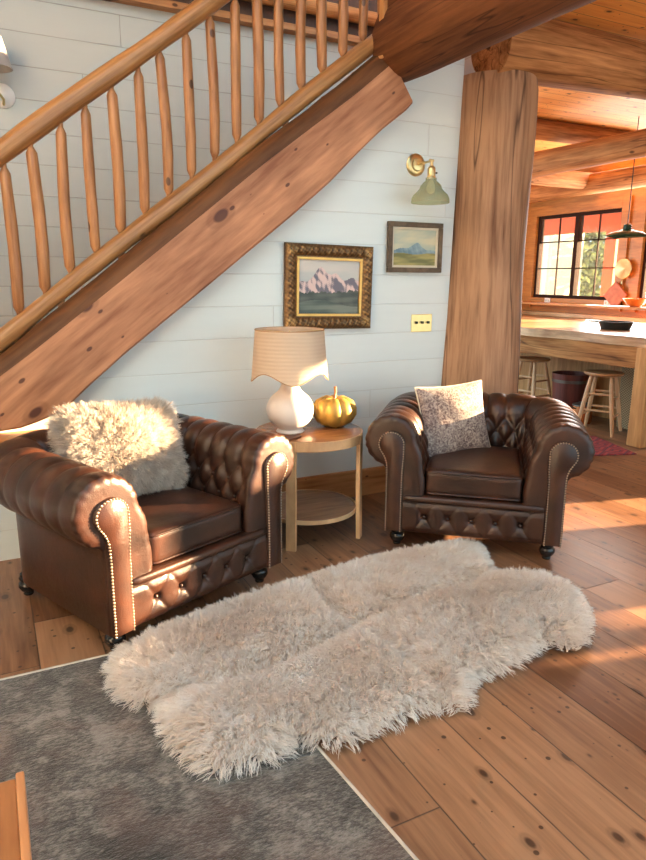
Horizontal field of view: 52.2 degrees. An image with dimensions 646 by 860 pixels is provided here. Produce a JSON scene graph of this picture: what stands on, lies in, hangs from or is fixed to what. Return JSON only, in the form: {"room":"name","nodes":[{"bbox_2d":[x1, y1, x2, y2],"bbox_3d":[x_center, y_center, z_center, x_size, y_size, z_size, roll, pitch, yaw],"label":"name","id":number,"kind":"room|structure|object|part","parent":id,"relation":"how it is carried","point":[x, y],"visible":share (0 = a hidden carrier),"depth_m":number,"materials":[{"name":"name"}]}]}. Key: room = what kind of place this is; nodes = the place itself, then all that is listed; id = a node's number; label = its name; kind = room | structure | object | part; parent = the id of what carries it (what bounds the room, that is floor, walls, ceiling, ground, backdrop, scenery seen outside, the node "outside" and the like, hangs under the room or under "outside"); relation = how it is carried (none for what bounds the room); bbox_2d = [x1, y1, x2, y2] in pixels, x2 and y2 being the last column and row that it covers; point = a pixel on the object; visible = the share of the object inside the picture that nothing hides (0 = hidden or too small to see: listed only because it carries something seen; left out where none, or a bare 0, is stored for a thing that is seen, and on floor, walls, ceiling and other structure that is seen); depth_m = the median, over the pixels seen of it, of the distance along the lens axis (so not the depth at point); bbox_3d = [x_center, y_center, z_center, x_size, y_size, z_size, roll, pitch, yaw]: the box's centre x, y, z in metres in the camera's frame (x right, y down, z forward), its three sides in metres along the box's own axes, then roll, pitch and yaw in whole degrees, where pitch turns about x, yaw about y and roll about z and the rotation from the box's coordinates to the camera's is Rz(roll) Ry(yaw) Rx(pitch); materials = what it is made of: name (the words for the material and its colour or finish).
{"room":"living room","nodes":[
{"label":"living room","id":0,"kind":"room"},
{"bbox_2d":[0,0,372,338],"bbox_3d":[-1.904,-1.834,3.886,6.360,4.600,0.060,-6,15,-26],"label":"wall","id":1,"kind":"structure","parent":0,"point":[51,45],"depth_m":4.11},
{"bbox_2d":[0,36,14,107],"bbox_3d":[-1.854,-2.022,3.704,0.216,0.341,0.225,-6,15,-26],"label":"wall sconce","id":2,"kind":"object","parent":1,"relation":"attached to","point":[7,96],"visible":1,"depth_m":3.80,"materials":[{"name":"white ceramic"}]},
{"bbox_3d":[-1.848,-1.948,3.768,0.032,0.149,0.122,0,13,-2],"label":"arm","id":3,"kind":"part","parent":2,"relation":"part of","materials":[{"name":"gold metal"}]},
{"bbox_3d":[-1.853,-2.109,3.676,0.210,0.160,0.210,-6,15,-26],"label":"lamp shade","id":4,"kind":"part","parent":2,"relation":"part of","materials":[{"name":"grey fabric"}]},
{"bbox_2d":[0,58,464,477],"bbox_3d":[-1.726,-0.818,3.091,5.785,2.980,0.060,-6,15,-26],"label":"wall","id":5,"kind":"structure","parent":0,"point":[199,359],"depth_m":3.96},
{"bbox_2d":[283,242,373,328],"bbox_3d":[0.044,-0.849,3.920,0.605,0.514,0.049,-5,14,-26],"label":"framed painting","id":6,"kind":"object","parent":5,"relation":"attached to","point":[326,286],"visible":1,"depth_m":3.92,"materials":[{"name":"gold metal"}]},
{"bbox_2d":[281,466,385,496],"bbox_3d":[-1.706,0.556,3.372,5.800,0.178,0.028,-6,15,-26],"label":"baseboard","id":7,"kind":"structure","parent":5,"relation":"attached to","point":[373,478],"depth_m":4.27,"materials":[{"name":"brown wood"}]},
{"bbox_2d":[387,0,397,7],"bbox_3d":[1.521,-2.458,1.295,0.050,1.780,5.090,-6,15,-26],"label":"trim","id":8,"kind":"structure","parent":5,"relation":"attached to","point":[390,2],"depth_m":3.61,"materials":[{"name":"brown wood"}]},
{"bbox_2d":[386,221,443,272],"bbox_3d":[0.579,-1.145,4.140,0.406,0.304,0.026,-6,15,-26],"label":"framed painting","id":9,"kind":"object","parent":5,"relation":"attached to","point":[413,247],"visible":1,"depth_m":4.14,"materials":[{"name":"brown wood"}]},
{"bbox_2d":[406,153,436,193],"bbox_3d":[0.624,-1.511,3.931,0.229,0.306,0.304,-6,15,-26],"label":"wall sconce","id":10,"kind":"object","parent":5,"relation":"attached to","point":[415,164],"visible":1,"depth_m":4.01,"materials":[{"name":"gold metal"}]},
{"bbox_3d":[0.608,-1.601,3.946,0.029,0.016,0.170,-5,14,-23],"label":"arm","id":11,"kind":"part","parent":10,"relation":"part of","materials":[{"name":"gold metal"}]},
{"bbox_3d":[0.640,-1.451,3.910,0.056,0.100,0.056,-6,15,-26],"label":"bulb","id":12,"kind":"part","parent":10,"relation":"part of","materials":[{"name":"white glass"}]},
{"bbox_2d":[427,161,435,178],"bbox_3d":[0.641,-1.537,3.890,0.052,0.104,0.052,-6,15,-26],"label":"socket","id":13,"kind":"object","parent":10,"relation":"attached to","point":[431,171],"depth_m":3.88,"materials":[{"name":"gold metal"}]},
{"bbox_2d":[411,314,431,331],"bbox_3d":[0.646,-0.697,4.295,0.160,0.114,0.024,-6,15,-26],"label":"switch plate","id":14,"kind":"object","parent":5,"relation":"attached to","point":[419,322],"visible":1,"depth_m":4.29,"materials":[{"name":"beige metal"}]},
{"bbox_2d":[372,0,595,82],"bbox_3d":[1.480,-1.755,1.835,0.448,0.453,4.582,-6,15,-26],"label":"log beam","id":15,"kind":"structure","parent":5,"relation":"attached to","point":[415,39],"depth_m":3.25,"materials":[{"name":"brown wood"}]},
{"bbox_2d":[171,0,376,37],"bbox_3d":[-1.894,-3.260,3.483,6.300,1.440,0.050,-6,15,-26],"label":"wall","id":16,"kind":"structure","parent":0,"point":[289,16],"depth_m":4.49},
{"bbox_2d":[104,0,360,45],"bbox_3d":[-1.002,-2.635,4.084,4.300,0.040,0.080,-6,15,-26],"label":"trim","id":17,"kind":"structure","parent":16,"relation":"attached to","point":[170,6],"depth_m":4.28,"materials":[{"name":"brown wood"}]},
{"bbox_2d":[242,0,376,26],"bbox_3d":[-0.653,-2.779,4.138,3.400,0.092,0.095,-6,15,-26],"label":"rail","id":18,"kind":"object","parent":16,"relation":"attached to","point":[332,8],"visible":0.29,"depth_m":4.44,"materials":[{"name":"brown wood"}]},
{"bbox_2d":[0,415,645,859],"bbox_3d":[0.476,0.461,4.492,10.700,0.120,10.400,-6,15,-26],"label":"floor","id":19,"kind":"structure","parent":0,"point":[549,763],"depth_m":2.19,"materials":[{"name":"brown wood"}]},
{"bbox_2d":[0,413,293,650],"bbox_3d":[-0.854,0.368,2.998,1.004,0.720,1.118,11,17,39],"label":"armchair","id":20,"kind":"object","parent":19,"relation":"on","point":[115,559],"visible":0.88,"depth_m":2.63,"materials":[{"name":"brown leather"}]},
{"bbox_3d":[-1.113,0.269,3.201,0.323,0.620,0.893,11,17,39],"label":"backrest","id":21,"kind":"part","parent":20,"relation":"part of","materials":[{"name":"brown leather"}]},
{"bbox_3d":[-1.081,0.392,2.668,0.891,0.620,0.325,11,17,39],"label":"armrest","id":22,"kind":"part","parent":20,"relation":"part of","materials":[{"name":"brown leather"}]},
{"bbox_3d":[-0.751,0.498,2.378,0.024,0.536,0.139,11,17,39],"label":"panel","id":23,"kind":"part","parent":20,"relation":"part of","materials":[{"name":"brown leather"}]},
{"bbox_3d":[-0.742,0.502,2.372,0.005,0.538,0.136,11,17,39],"label":"nailhead trim","id":24,"kind":"part","parent":20,"relation":"part of","materials":[{"name":"gold metal"}]},
{"bbox_2d":[44,395,190,496],"bbox_3d":[-0.907,0.103,2.940,0.632,0.506,0.391,-10,17,-38],"label":"pillow","id":25,"kind":"object","parent":20,"relation":"on","point":[139,442],"visible":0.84,"depth_m":2.86,"materials":[{"name":"beige fur"}]},
{"bbox_2d":[137,486,240,561],"bbox_3d":[-0.744,0.377,2.905,0.630,0.182,0.488,11,17,39],"label":"seat cushion","id":26,"kind":"object","parent":20,"relation":"on","point":[189,520],"depth_m":2.75,"materials":[{"name":"brown leather"}]},
{"bbox_3d":[-0.504,0.605,2.748,0.062,0.169,0.706,11,17,39],"label":"rail","id":27,"kind":"part","parent":20,"relation":"part of","materials":[{"name":"brown leather"}]},
{"bbox_3d":[-0.568,0.259,3.258,0.891,0.620,0.325,11,17,39],"label":"armrest","id":28,"kind":"part","parent":20,"relation":"part of","materials":[{"name":"brown leather"}]},
{"bbox_3d":[-0.212,0.358,2.998,0.024,0.536,0.139,11,17,39],"label":"panel","id":29,"kind":"part","parent":20,"relation":"part of","materials":[{"name":"brown leather"}]},
{"bbox_3d":[-0.203,0.362,2.991,0.005,0.538,0.136,11,17,39],"label":"nailhead trim","id":30,"kind":"part","parent":20,"relation":"part of","materials":[{"name":"gold metal"}]},
{"bbox_2d":[0,0,412,560],"bbox_3d":[-1.710,-1.474,3.330,5.950,4.151,1.210,-6,15,-26],"label":"staircase","id":31,"kind":"structure","parent":19,"relation":"on","point":[189,238],"depth_m":3.37,"materials":[{"name":"brown wood"}]},
{"bbox_3d":[-0.717,-2.034,3.291,3.859,3.032,0.106,-6,15,-26],"label":"handrail","id":32,"kind":"part","parent":31,"relation":"part of","materials":[{"name":"brown wood"}]},
{"bbox_3d":[-1.018,-0.970,3.385,3.193,2.501,0.097,-6,15,-26],"label":"shoe rail","id":33,"kind":"part","parent":31,"relation":"part of","materials":[{"name":"brown wood"}]},
{"bbox_2d":[0,654,418,859],"bbox_3d":[-1.233,1.177,1.062,3.312,0.012,2.287,-6,15,-26],"label":"area rug","id":34,"kind":"object","parent":19,"relation":"on","point":[100,785],"visible":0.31,"depth_m":1.82,"materials":[{"name":"grey carpet"}]},
{"bbox_2d":[0,771,31,859],"bbox_3d":[-0.782,1.029,0.738,0.906,0.436,0.966,-6,15,-26],"label":"coffee table","id":35,"kind":"object","parent":34,"relation":"on","point":[15,843],"visible":1,"depth_m":1.19,"materials":[{"name":"brown wood"}]},
{"bbox_2d":[256,418,362,551],"bbox_3d":[-0.079,0.283,3.671,0.588,0.591,0.590,-6,15,-26],"label":"side table","id":36,"kind":"object","parent":19,"relation":"on","point":[303,506],"visible":0.64,"depth_m":3.52,"materials":[{"name":"brown wood"}]},
{"bbox_2d":[251,326,328,434],"bbox_3d":[-0.175,-0.258,3.482,0.405,0.547,0.405,-6,15,-26],"label":"table lamp","id":37,"kind":"object","parent":36,"relation":"on","point":[292,356],"visible":1,"depth_m":3.33,"materials":[{"name":"white ceramic"}]},
{"bbox_3d":[-0.174,-0.393,3.450,0.402,0.266,0.402,-6,15,-26],"label":"lamp shade","id":38,"kind":"part","parent":37,"relation":"part of","materials":[{"name":"beige fabric"}]},
{"bbox_3d":[-0.174,-0.522,3.420,0.366,0.005,0.366,-6,15,-26],"label":"edge trim","id":39,"kind":"part","parent":37,"relation":"part of","materials":[{"name":"brown fabric"}]},
{"bbox_3d":[-0.175,-0.288,3.474,0.408,0.057,0.408,-6,15,-26],"label":"edge trim","id":40,"kind":"part","parent":37,"relation":"part of","materials":[{"name":"brown fabric"}]},
{"bbox_3d":[-0.164,0.349,3.402,0.052,0.582,0.028,4,14,17],"label":"leg","id":41,"kind":"part","parent":36,"relation":"part of","materials":[{"name":"brown wood"}]},
{"bbox_2d":[285,434,300,440],"bbox_3d":[-0.187,0.047,3.357,0.060,0.010,0.180,9,16,34],"label":"notebook","id":42,"kind":"object","parent":36,"relation":"on","point":[289,437],"visible":0.49,"depth_m":3.38,"materials":[{"name":"brown leather"}]},
{"bbox_2d":[281,490,355,520],"bbox_3d":[-0.079,0.427,3.703,0.524,0.016,0.524,-6,15,-26],"label":"shelf","id":43,"kind":"object","parent":36,"relation":"attached to","point":[312,505],"depth_m":3.67,"materials":[{"name":"brown wood"}]},
{"bbox_2d":[313,386,356,426],"bbox_3d":[0.063,-0.133,3.662,0.244,0.220,0.244,-6,15,-26],"label":"pumpkin","id":44,"kind":"object","parent":36,"relation":"on","point":[334,410],"visible":0.99,"depth_m":3.58,"materials":[{"name":"gold metal"}]},
{"bbox_3d":[0.063,-0.200,3.647,0.026,0.084,0.026,11,17,40],"label":"stem","id":45,"kind":"part","parent":44,"relation":"part of","materials":[{"name":"brown wood"}]},
{"bbox_3d":[0.198,0.309,3.587,0.028,0.582,0.052,4,14,17],"label":"leg","id":46,"kind":"part","parent":36,"relation":"part of","materials":[{"name":"brown wood"}]},
{"bbox_2d":[100,537,597,783],"bbox_3d":[0.193,0.773,2.641,2.060,0.149,1.194,-6,15,-26],"label":"sheepskin rug","id":47,"kind":"object","parent":19,"relation":"on","point":[329,653],"visible":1,"depth_m":2.41,"materials":[{"name":"beige fur"}]},
{"bbox_2d":[365,391,594,559],"bbox_3d":[0.874,0.198,3.775,1.118,0.720,1.004,4,13,14],"label":"armchair","id":48,"kind":"object","parent":19,"relation":"on","point":[514,489],"visible":0.89,"depth_m":3.37,"materials":[{"name":"brown leather"}]},
{"bbox_3d":[0.350,0.265,3.410,0.139,0.536,0.024,4,13,14],"label":"panel","id":49,"kind":"part","parent":48,"relation":"part of","materials":[{"name":"brown leather"}]},
{"bbox_3d":[0.347,0.270,3.400,0.136,0.538,0.005,4,13,14],"label":"nailhead trim","id":50,"kind":"part","parent":48,"relation":"part of","materials":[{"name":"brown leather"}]},
{"bbox_3d":[0.480,0.133,3.823,0.325,0.620,0.891,4,13,14],"label":"armrest","id":51,"kind":"part","parent":48,"relation":"part of","materials":[{"name":"brown leather"}]},
{"bbox_2d":[414,380,490,457],"bbox_3d":[0.741,-0.059,3.739,0.453,0.422,0.167,-5,14,-21],"label":"throw pillow","id":52,"kind":"object","parent":48,"relation":"on","point":[453,416],"visible":0.84,"depth_m":3.68,"materials":[{"name":"grey fabric"}]},
{"bbox_3d":[0.759,0.466,3.380,0.706,0.169,0.062,4,13,14],"label":"rail","id":53,"kind":"part","parent":48,"relation":"part of","materials":[{"name":"brown leather"}]},
{"bbox_2d":[425,446,523,498],"bbox_3d":[0.838,0.216,3.636,0.488,0.182,0.630,4,13,14],"label":"seat cushion","id":54,"kind":"object","parent":48,"relation":"on","point":[493,472],"depth_m":3.38,"materials":[{"name":"brown leather"}]},
{"bbox_3d":[0.958,0.075,4.085,0.893,0.620,0.323,4,13,14],"label":"backrest","id":55,"kind":"part","parent":48,"relation":"part of","materials":[{"name":"brown leather"}]},
{"bbox_3d":[1.249,0.181,3.633,0.325,0.620,0.891,4,13,14],"label":"armrest","id":56,"kind":"part","parent":48,"relation":"part of","materials":[{"name":"brown leather"}]},
{"bbox_3d":[1.157,0.316,3.211,0.139,0.536,0.024,4,13,14],"label":"panel","id":57,"kind":"part","parent":48,"relation":"part of","materials":[{"name":"brown leather"}]},
{"bbox_3d":[1.154,0.320,3.201,0.136,0.538,0.005,4,13,14],"label":"nailhead trim","id":58,"kind":"part","parent":48,"relation":"part of","materials":[{"name":"silver metal"}]},
{"bbox_2d":[441,70,538,394],"bbox_3d":[1.060,-0.937,4.468,0.590,2.627,0.589,-6,15,-26],"label":"log post","id":59,"kind":"object","parent":19,"relation":"on","point":[498,124],"visible":0.66,"depth_m":4.17,"materials":[{"name":"brown wood"}]},
{"bbox_2d":[471,19,645,99],"bbox_3d":[3.079,-2.561,4.996,4.625,0.378,0.377,-6,15,-26],"label":"log beam","id":60,"kind":"structure","parent":59,"relation":"on","point":[561,55],"depth_m":4.11,"materials":[{"name":"brown wood"}]},
{"bbox_2d":[532,128,645,178],"bbox_3d":[2.341,-2.872,7.144,0.295,0.294,5.500,-6,15,-26],"label":"log beam","id":61,"kind":"structure","parent":60,"relation":"attached to","point":[631,145],"depth_m":6.42,"materials":[{"name":"brown wood"}]},
{"bbox_2d":[531,171,590,188],"bbox_3d":[2.775,-3.224,8.379,2.030,0.221,0.222,-6,15,-26],"label":"log beam","id":62,"kind":"structure","parent":61,"relation":"attached to","point":[570,179],"depth_m":8.46,"materials":[{"name":"brown wood"}]},
{"bbox_2d":[518,356,551,397],"bbox_3d":[2.270,-0.500,7.169,0.352,0.569,0.352,-9,16,-34],"label":"bar stool","id":63,"kind":"object","parent":19,"relation":"on","point":[533,360],"visible":0.79,"depth_m":7.11,"materials":[{"name":"brown wood"}]},
{"bbox_3d":[2.097,-0.497,7.202,0.134,0.545,0.041,3,13,9],"label":"leg","id":64,"kind":"part","parent":63,"relation":"part of","materials":[{"name":"brown wood"}]},
{"bbox_3d":[2.301,-0.528,7.340,0.041,0.545,0.134,3,13,11],"label":"leg","id":65,"kind":"part","parent":63,"relation":"part of","materials":[{"name":"brown wood"}]},
{"bbox_3d":[2.238,-0.450,7.004,0.041,0.545,0.134,3,13,11],"label":"leg","id":66,"kind":"part","parent":63,"relation":"part of","materials":[{"name":"brown wood"}]},
{"bbox_3d":[2.271,-0.762,7.109,0.348,0.031,0.348,-9,16,-34],"label":"seat","id":67,"kind":"part","parent":63,"relation":"part of","materials":[{"name":"brown wood"}]},
{"bbox_3d":[2.442,-0.481,7.142,0.134,0.545,0.041,3,13,9],"label":"leg","id":68,"kind":"part","parent":63,"relation":"part of","materials":[{"name":"brown wood"}]},
{"bbox_2d":[552,370,588,406],"bbox_3d":[2.565,-0.371,6.869,0.370,0.450,0.370,-6,15,-26],"label":"wooden bucket","id":69,"kind":"object","parent":19,"relation":"on","point":[568,387],"visible":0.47,"depth_m":6.72,"materials":[{"name":"red wood"}]},
{"bbox_2d":[570,401,592,423],"bbox_3d":[2.518,-0.179,6.528,0.344,0.230,0.202,-6,15,-26],"label":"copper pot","id":70,"kind":"object","parent":19,"relation":"on","point":[576,406],"visible":0.3,"depth_m":6.49,"materials":[{"name":"metal"}]},
{"bbox_3d":[2.581,-0.272,6.539,0.202,0.054,0.202,-6,15,-26],"label":"lid","id":71,"kind":"part","parent":70,"relation":"part of","materials":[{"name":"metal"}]},
{"bbox_2d":[518,317,645,447],"bbox_3d":[2.191,-0.808,7.695,1.279,0.925,4.650,-6,15,-26],"label":"breakfast bar","id":72,"kind":"object","parent":19,"relation":"on","point":[569,345],"visible":0.36,"depth_m":6.21,"materials":[{"name":"brown wood"}]},
{"bbox_3d":[2.376,-0.795,7.822,0.060,0.844,4.600,-6,15,-26],"label":"panel","id":73,"kind":"part","parent":72,"relation":"part of","materials":[{"name":"brown wood"}]},
{"bbox_2d":[589,320,633,329],"bbox_3d":[2.795,-1.027,6.438,0.320,0.075,0.470,-6,15,-26],"label":"frying pan","id":74,"kind":"object","parent":72,"relation":"on","point":[604,324],"visible":1,"depth_m":6.27,"materials":[{"name":"black metal"}]},
{"bbox_3d":[2.774,-0.280,5.608,0.270,0.844,0.140,-6,15,-26],"label":"post","id":75,"kind":"part","parent":72,"relation":"part of","materials":[{"name":"brown wood"}]},
{"bbox_2d":[521,314,645,325],"bbox_3d":[3.618,-0.962,8.539,0.600,0.859,4.400,-6,15,-26],"label":"countertop","id":76,"kind":"structure","parent":19,"relation":"on","point":[529,316],"depth_m":9.16,"materials":[{"name":"white stone"}]},
{"bbox_2d":[578,369,623,436],"bbox_3d":[2.589,-0.260,6.138,0.352,0.569,0.352,10,16,35],"label":"bar stool","id":77,"kind":"object","parent":19,"relation":"on","point":[596,373],"visible":0.96,"depth_m":6.09,"materials":[{"name":"brown wood"}]},
{"bbox_3d":[2.416,-0.243,6.114,0.134,0.545,0.041,-2,13,-9],"label":"leg","id":78,"kind":"part","parent":77,"relation":"part of","materials":[{"name":"brown wood"}]},
{"bbox_3d":[2.563,-0.287,6.309,0.041,0.545,0.134,-2,13,-8],"label":"leg","id":79,"kind":"part","parent":77,"relation":"part of","materials":[{"name":"brown wood"}]},
{"bbox_3d":[2.591,-0.521,6.077,0.348,0.031,0.348,10,16,35],"label":"seat","id":80,"kind":"part","parent":77,"relation":"part of","materials":[{"name":"brown wood"}]},
{"bbox_3d":[2.616,-0.209,5.971,0.041,0.545,0.134,-2,13,-8],"label":"leg","id":81,"kind":"part","parent":77,"relation":"part of","materials":[{"name":"brown wood"}]},
{"bbox_3d":[2.763,-0.253,6.167,0.134,0.545,0.041,-2,13,-9],"label":"leg","id":82,"kind":"part","parent":77,"relation":"part of","materials":[{"name":"brown wood"}]},
{"bbox_2d":[590,436,635,455],"bbox_3d":[1.878,0.145,5.596,1.300,0.009,0.620,-2,13,-9],"label":"rug","id":83,"kind":"object","parent":19,"relation":"on","point":[602,447],"visible":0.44,"depth_m":5.51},
{"bbox_2d":[616,367,634,429],"bbox_3d":[3.023,-0.343,6.193,0.270,0.705,0.410,-6,15,-26],"label":"wicker basket","id":84,"kind":"object","parent":19,"relation":"on","point":[626,385],"visible":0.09,"depth_m":6.24,"materials":[{"name":"wicker"}]},
{"bbox_2d":[464,55,474,74],"bbox_3d":[1.130,-2.039,4.841,0.060,4.600,0.920,-6,15,-26],"label":"wall","id":85,"kind":"structure","parent":0,"point":[468,67],"depth_m":4.79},
{"bbox_2d":[521,157,645,322],"bbox_3d":[5.148,-1.554,6.431,0.140,2.980,10.400,-6,15,-26],"label":"wall","id":86,"kind":"structure","parent":0,"point":[639,161],"depth_m":8.92,"materials":[{"name":"orange wood"}]},
{"bbox_2d":[533,208,621,299],"bbox_3d":[3.594,-2.462,9.341,0.090,1.180,1.510,-6,15,-26],"label":"window","id":87,"kind":"structure","parent":86,"relation":"in","point":[579,222],"depth_m":9.36,"materials":[{"name":"brown"}]},
{"bbox_2d":[521,310,645,322],"bbox_3d":[4.041,-1.405,8.423,0.120,0.060,4.800,-6,15,-26],"label":"trim","id":88,"kind":"structure","parent":86,"relation":"attached to","point":[526,312],"depth_m":9.10,"materials":[{"name":"brown wood"}]},
{"bbox_2d":[522,301,645,309],"bbox_3d":[3.849,-1.548,8.348,0.259,0.030,4.700,-6,15,-26],"label":"ledge shelf","id":89,"kind":"object","parent":86,"relation":"attached to","point":[523,302],"visible":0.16,"depth_m":8.80,"materials":[{"name":"orange wood"}]},
{"bbox_2d":[623,298,645,306],"bbox_3d":[3.917,-1.598,8.268,0.300,0.100,0.300,-6,15,-26],"label":"bowl","id":90,"kind":"object","parent":89,"relation":"on","point":[631,302],"visible":1,"depth_m":8.19,"materials":[{"name":"ceramic"}]},
{"bbox_2d":[524,193,645,311],"bbox_3d":[3.993,-2.245,8.414,0.050,1.460,3.830,-6,15,-26],"label":"trim","id":91,"kind":"structure","parent":86,"relation":"attached to","point":[622,202],"depth_m":8.73,"materials":[{"name":"orange wood"}]},
{"bbox_2d":[529,164,645,202],"bbox_3d":[3.880,-3.098,8.058,0.271,0.274,5.200,-6,15,-26],"label":"log beam","id":92,"kind":"structure","parent":86,"relation":"attached to","point":[617,179],"depth_m":8.46,"materials":[{"name":"brown wood"}]},
{"bbox_2d":[604,281,626,305],"bbox_3d":[3.857,-1.779,8.701,0.024,0.362,0.362,-6,15,-26],"label":"pot holder","id":93,"kind":"object","parent":86,"relation":"attached to","point":[615,294],"visible":0.9,"depth_m":8.68,"materials":[{"name":"fabric"}]},
{"bbox_2d":[615,258,631,283],"bbox_3d":[3.908,-2.061,8.546,0.081,0.320,0.260,-6,15,-26],"label":"cutting board","id":94,"kind":"object","parent":86,"relation":"attached to","point":[623,267],"visible":1,"depth_m":8.54,"materials":[{"name":"brown wood"}]},
{"bbox_2d":[639,240,645,298],"bbox_3d":[4.476,-2.062,7.632,0.090,1.180,1.700,-6,15,-26],"label":"window","id":95,"kind":"structure","parent":86,"relation":"in","point":[642,294],"depth_m":8.41,"materials":[{"name":"brown"}]},
{"bbox_2d":[534,0,645,151],"bbox_3d":[2.793,-2.798,4.924,5.550,0.100,10.400,-6,15,-26],"label":"ceiling","id":96,"kind":"structure","parent":0,"point":[624,18],"depth_m":5.93,"materials":[{"name":"brown wood"}]},
{"bbox_2d":[535,118,629,143],"bbox_3d":[2.095,-3.065,6.685,3.000,0.202,0.202,-6,15,-26],"label":"log beam","id":97,"kind":"structure","parent":96,"relation":"attached to","point":[546,129],"depth_m":6.83,"materials":[{"name":"brown wood"}]},
{"bbox_2d":[605,116,645,237],"bbox_3d":[3.148,-2.565,6.702,0.410,1.154,0.410,-6,15,-26],"label":"pendant lamp","id":98,"kind":"object","parent":96,"relation":"hanging from","point":[627,231],"visible":1,"depth_m":6.74,"materials":[{"name":"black metal"}]},
{"bbox_3d":[3.146,-2.066,6.818,0.410,0.129,0.410,-6,15,-26],"label":"lamp shade","id":99,"kind":"part","parent":98,"relation":"part of","materials":[{"name":"green metal"}]},
{"bbox_3d":[3.149,-2.625,6.688,0.009,1.030,0.010,-6,15,-26],"label":"cord","id":100,"kind":"part","parent":98,"relation":"part of","materials":[{"name":"black metal"}]},
{"label":"outside","id":101,"kind":"structure","parent":0,"visible":0},
{"bbox_3d":[17.861,-2.051,17.474,32.360,0.100,52.000,-6,15,-26],"label":"ground","id":102,"kind":"structure","parent":101,"visible":0},
{"bbox_2d":[539,233,584,295],"bbox_3d":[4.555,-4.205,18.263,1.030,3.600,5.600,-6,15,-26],"label":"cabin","id":103,"kind":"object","parent":102,"relation":"on","point":[549,256],"visible":0.04,"depth_m":15.69,"materials":[{"name":"beige"}]},
{"bbox_2d":[544,212,621,295],"bbox_3d":[4.281,-1.988,9.790,1.340,3.100,6.400,-6,15,-26],"label":"porch roof","id":104,"kind":"structure","parent":102,"relation":"on","point":[610,222],"depth_m":10.47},
{"bbox_3d":[4.564,-1.887,10.603,0.140,2.540,0.200,-6,15,-26],"label":"post","id":105,"kind":"part","parent":104,"relation":"part of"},
{"bbox_2d":[579,231,605,295],"bbox_3d":[8.155,-5.085,19.705,3.522,4.713,3.374,-6,15,-26],"label":"tree","id":106,"kind":"object","parent":102,"relation":"on","point":[589,248],"visible":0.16,"depth_m":18.97,"materials":[{"name":"green plant"}]}
]}

